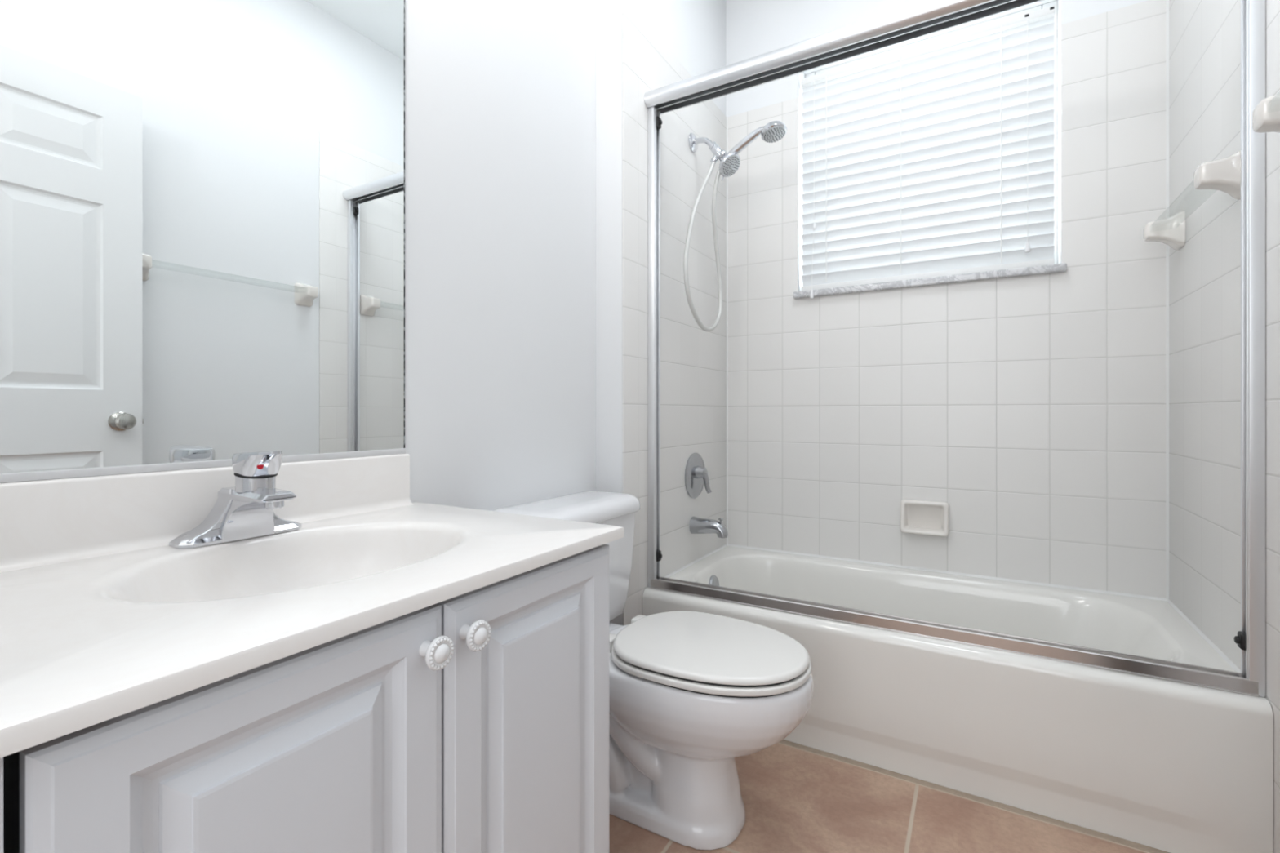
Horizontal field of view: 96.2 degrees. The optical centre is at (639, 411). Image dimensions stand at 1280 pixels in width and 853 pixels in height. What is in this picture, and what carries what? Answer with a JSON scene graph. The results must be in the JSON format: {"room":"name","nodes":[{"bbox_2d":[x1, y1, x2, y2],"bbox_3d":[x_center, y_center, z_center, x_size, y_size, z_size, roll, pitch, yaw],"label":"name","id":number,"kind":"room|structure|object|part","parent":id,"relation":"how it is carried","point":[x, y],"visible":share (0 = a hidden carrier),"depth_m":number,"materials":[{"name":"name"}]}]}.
{"room":"bathroom","nodes":[
{"label":"bathroom","id":0,"kind":"room"},
{"bbox_2d":[404,0,595,511],"bbox_3d":[-0.589,-0.462,1.238,0.120,2.860,1.554,0,0,30],"label":"wall","id":1,"kind":"structure","parent":0,"point":[500,95],"depth_m":1.50,"materials":[{"name":"paint"}]},
{"bbox_2d":[0,0,405,483],"bbox_3d":[-0.719,-0.463,0.892,0.008,1.108,0.822,0,0,30],"label":"wall mirror","id":2,"kind":"object","parent":1,"relation":"attached to","point":[202,202],"visible":1,"depth_m":0.92,"materials":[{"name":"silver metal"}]},
{"bbox_2d":[0,453,413,572],"bbox_3d":[-0.707,0.145,0.884,0.036,0.109,0.823,0,0,30],"label":"backsplash","id":3,"kind":"structure","parent":1,"relation":"attached to","point":[42,522],"depth_m":0.85,"materials":[{"name":"stone"}]},
{"bbox_2d":[595,0,725,625],"bbox_3d":[0.119,-0.462,2.341,0.221,2.860,1.066,0,0,30],"label":"wall","id":4,"kind":"structure","parent":0,"point":[693,31],"depth_m":1.86,"materials":[{"name":"paint"}]},
{"bbox_2d":[622,0,726,625],"bbox_3d":[0.168,-0.174,2.200,0.006,2.285,0.872,0,0,30],"label":"wall tile","id":5,"kind":"object","parent":4,"relation":"attached to","point":[693,359],"depth_m":2.11,"materials":[{"name":"tile"}]},
{"bbox_2d":[684,453,711,498],"bbox_3d":[0.246,0.253,2.258,0.069,0.180,0.180,0,0,30],"label":"shower valve","id":6,"kind":"object","parent":4,"relation":"attached to","point":[695,473],"visible":1,"depth_m":2.24,"materials":[{"name":"silver metal"}]},
{"bbox_3d":[0.250,0.268,2.256,0.060,0.107,0.052,0,0,30],"label":"lever handle","id":7,"kind":"part","parent":6,"relation":"part of","materials":[{"name":"silver metal"}]},
{"bbox_2d":[688,516,728,537],"bbox_3d":[0.271,0.444,2.226,0.146,0.073,0.068,0,0,30],"label":"tub spout","id":8,"kind":"object","parent":4,"relation":"attached to","point":[697,525],"visible":1,"depth_m":2.21,"materials":[{"name":"silver metal"}]},
{"bbox_2d":[688,133,740,181],"bbox_3d":[0.287,-0.989,2.206,0.194,0.209,0.090,0,0,30],"label":"shower","id":9,"kind":"object","parent":4,"relation":"attached to","point":[730,163],"visible":0.99,"depth_m":2.19,"materials":[{"name":"silver metal"}]},
{"bbox_3d":[0.252,-1.037,2.232,0.103,0.066,0.021,0,0,30],"label":"shower arm","id":10,"kind":"part","parent":9,"relation":"part of","materials":[{"name":"silver metal"}]},
{"bbox_2d":[683,120,786,332],"bbox_3d":[0.372,-0.680,2.112,0.313,0.745,0.340,0,0,30],"label":"shower","id":11,"kind":"object","parent":9,"relation":"attached to","point":[774,131],"visible":0.94,"depth_m":2.13,"materials":[{"name":"silver metal"}]},
{"bbox_3d":[0.398,-0.996,2.152,0.198,0.106,0.033,0,0,30],"label":"handle","id":12,"kind":"part","parent":11,"relation":"part of","materials":[{"name":"silver metal"}]},
{"bbox_2d":[644,0,1265,697],"bbox_3d":[0.675,-0.243,1.591,1.486,1.682,0.085,0,0,30],"label":"shower door frame","id":13,"kind":"object","parent":4,"relation":"attached to","point":[928,17],"visible":1,"depth_m":1.45,"materials":[{"name":"metal"}]},
{"bbox_2d":[778,739,1170,852],"bbox_3d":[0.650,0.966,1.548,1.487,0.004,0.018,0,0,30],"label":"trim","id":14,"kind":"structure","parent":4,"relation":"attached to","point":[1027,813],"depth_m":1.43,"materials":[{"name":"tile"}]},
{"bbox_2d":[608,742,1150,852],"bbox_3d":[0.202,1.008,0.677,3.000,0.080,3.950,0,0,30],"label":"floor","id":15,"kind":"structure","parent":0,"point":[796,800],"depth_m":1.36,"materials":[{"name":"tile"}]},
{"bbox_2d":[0,544,608,852],"bbox_3d":[-0.475,0.593,0.756,0.564,0.750,0.836,0,0,30],"label":"vanity cabinet","id":16,"kind":"object","parent":15,"relation":"on","point":[477,721],"visible":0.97,"depth_m":0.62,"materials":[{"name":"white wood"}]},
{"bbox_3d":[-0.458,0.548,0.330,0.038,0.660,0.120,0,0,30],"label":"filler panel","id":17,"kind":"part","parent":16,"relation":"part of","materials":[{"name":"wood"}]},
{"bbox_3d":[-0.327,0.546,0.535,0.019,0.633,0.346,0,0,30],"label":"door","id":18,"kind":"part","parent":16,"relation":"part of","materials":[{"name":"white wood"}]},
{"bbox_2d":[0,453,623,758],"bbox_3d":[-0.479,0.209,0.767,0.546,0.236,0.852,0,0,30],"label":"countertop","id":19,"kind":"structure","parent":16,"relation":"on","point":[102,619],"depth_m":0.74,"materials":[{"name":"stone"}]},
{"bbox_2d":[168,450,302,548],"bbox_3d":[-0.600,0.129,0.894,0.146,0.139,0.176,0,0,30],"label":"faucet","id":20,"kind":"object","parent":19,"relation":"on","point":[244,510],"visible":1,"depth_m":0.87,"materials":[{"name":"silver metal"}]},
{"bbox_3d":[-0.592,0.129,0.889,0.128,0.017,0.055,0,0,30],"label":"spout","id":21,"kind":"part","parent":20,"relation":"part of","materials":[{"name":"silver metal"}]},
{"bbox_3d":[-0.582,0.079,0.883,0.088,0.039,0.061,0,0,30],"label":"lever handle","id":22,"kind":"part","parent":20,"relation":"part of","materials":[{"name":"silver metal"}]},
{"bbox_3d":[-0.231,0.271,0.648,0.032,0.037,0.037,0,0,30],"label":"knob","id":23,"kind":"part","parent":16,"relation":"part of","materials":[{"name":"white ceramic"}]},
{"bbox_3d":[-0.201,0.271,0.698,0.032,0.037,0.037,0,0,30],"label":"knob","id":24,"kind":"part","parent":16,"relation":"part of","materials":[{"name":"white ceramic"}]},
{"bbox_3d":[-0.147,0.546,0.841,0.019,0.633,0.356,0,0,30],"label":"door","id":25,"kind":"part","parent":16,"relation":"part of","materials":[{"name":"white wood"}]},
{"bbox_2d":[492,490,813,850],"bbox_3d":[0.041,0.605,1.433,0.762,0.726,0.480,0,0,30],"label":"toilet","id":26,"kind":"object","parent":15,"relation":"on","point":[691,694],"visible":0.7,"depth_m":1.29,"materials":[{"name":"ceramic"}]},
{"bbox_3d":[-0.193,0.267,1.571,0.220,0.050,0.480,0,0,30],"label":"tank lid","id":27,"kind":"part","parent":26,"relation":"part of","materials":[{"name":"white ceramic"}]},
{"bbox_3d":[-0.197,0.445,1.574,0.192,0.303,0.448,0,0,30],"label":"tank","id":28,"kind":"part","parent":26,"relation":"part of","materials":[{"name":"white ceramic"}]},
{"bbox_3d":[0.051,0.776,1.427,0.738,0.384,0.371,0,0,30],"label":"bowl","id":29,"kind":"part","parent":26,"relation":"part of","materials":[{"name":"white ceramic"}]},
{"bbox_3d":[0.166,0.550,1.360,0.455,0.015,0.360,0,0,30],"label":"seat lid","id":30,"kind":"part","parent":26,"relation":"part of","materials":[{"name":"plastic"}]},
{"bbox_2d":[642,546,1273,852],"bbox_3d":[0.838,0.783,1.868,1.485,0.370,0.750,0,0,30],"label":"bathtub","id":31,"kind":"object","parent":15,"relation":"on","point":[1166,766],"visible":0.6,"depth_m":1.45,"materials":[{"name":"ceramic"}]},
{"bbox_3d":[0.285,0.672,2.212,0.022,0.080,0.080,0,0,30],"label":"overflow plate","id":32,"kind":"part","parent":31,"relation":"part of","materials":[{"name":"silver metal"}]},
{"bbox_2d":[725,0,1148,291],"bbox_3d":[1.081,-0.462,2.281,1.499,2.860,0.194,0,0,30],"label":"wall","id":33,"kind":"structure","parent":0,"point":[753,28],"depth_m":2.43,"materials":[{"name":"paint"}]},
{"bbox_2d":[899,498,948,537],"bbox_3d":[1.061,0.396,2.145,0.162,0.123,0.047,0,0,30],"label":"soap dish","id":34,"kind":"object","parent":33,"relation":"attached to","point":[919,517],"visible":1,"depth_m":2.15,"materials":[{"name":"ceramic"}]},
{"bbox_2d":[793,0,1066,298],"bbox_3d":[1.082,-0.973,2.240,0.922,0.999,0.184,0,0,30],"label":"window","id":35,"kind":"structure","parent":33,"relation":"in","point":[1056,268],"depth_m":2.10,"materials":[{"name":"plastic"}]},
{"bbox_2d":[800,5,1054,298],"bbox_3d":[1.051,-0.928,2.193,0.868,0.933,0.100,0,0,30],"label":"window blind","id":36,"kind":"object","parent":35,"relation":"attached to","point":[934,158],"visible":0.98,"depth_m":2.18,"materials":[{"name":"white plastic"}]},
{"bbox_3d":[0.712,-0.933,2.365,0.002,0.878,0.038,0,0,30],"label":"lift cord","id":37,"kind":"part","parent":36,"relation":"part of","materials":[{"name":"white fabric"}]},
{"bbox_3d":[0.765,-0.955,2.358,0.004,0.845,0.005,0,0,30],"label":"ladder cord","id":38,"kind":"part","parent":36,"relation":"part of","materials":[{"name":"white fabric"}]},
{"bbox_3d":[1.007,-0.955,2.216,0.004,0.845,0.005,0,0,-30],"label":"ladder cord","id":39,"kind":"part","parent":36,"relation":"part of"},
{"bbox_3d":[1.063,-0.514,2.213,0.868,0.024,0.050,0,0,30],"label":"rail","id":40,"kind":"part","parent":36,"relation":"part of","materials":[{"name":"white plastic"}]},
{"bbox_3d":[1.290,-0.955,2.050,0.005,0.845,0.004,0,0,0],"label":"ladder cord","id":41,"kind":"part","parent":36,"relation":"part of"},
{"bbox_3d":[1.354,-0.980,2.005,0.002,0.785,0.006,0,0,30],"label":"lift cord","id":42,"kind":"part","parent":36,"relation":"part of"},
{"bbox_3d":[1.071,-0.486,2.220,0.922,0.027,0.139,0,0,30],"label":"sill","id":43,"kind":"part","parent":35,"relation":"part of","materials":[{"name":"grey stone"}]},
{"bbox_2d":[728,0,1165,598],"bbox_3d":[1.031,-0.174,2.195,1.487,2.285,0.006,0,0,30],"label":"wall tile","id":44,"kind":"object","parent":33,"relation":"attached to","point":[1032,406],"depth_m":2.06,"materials":[{"name":"tile"}]},
{"bbox_2d":[664,0,1240,672],"bbox_3d":[0.852,-0.359,1.890,1.487,1.915,0.700,0,0,30],"label":"trim","id":45,"kind":"structure","parent":33,"relation":"attached to","point":[1166,598],"depth_m":1.82,"materials":[{"name":"white tile"}]},
{"bbox_3d":[1.161,-0.462,0.826,0.114,2.860,2.620,0,0,30],"label":"wall","id":46,"kind":"structure","parent":0,"visible":0},
{"bbox_2d":[1143,150,1240,249],"bbox_3d":[1.444,-0.535,1.514,0.082,0.102,0.557,0,0,30],"label":"towel bar","id":47,"kind":"object","parent":46,"relation":"attached to","point":[1224,175],"visible":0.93,"depth_m":1.31,"materials":[{"name":"ceramic"}]},
{"bbox_2d":[1168,0,1279,852],"bbox_3d":[1.458,-0.174,1.449,0.006,2.285,0.858,0,0,30],"label":"wall tile","id":48,"kind":"object","parent":46,"relation":"attached to","point":[1205,35],"depth_m":1.46,"materials":[{"name":"tile"}]},
{"bbox_2d":[1252,93,1279,133],"bbox_3d":[1.015,-0.535,0.773,0.082,0.102,0.690,0,0,30],"label":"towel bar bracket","id":49,"kind":"object","parent":46,"relation":"attached to","point":[1266,115],"visible":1,"depth_m":1.04,"materials":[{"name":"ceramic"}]}
]}

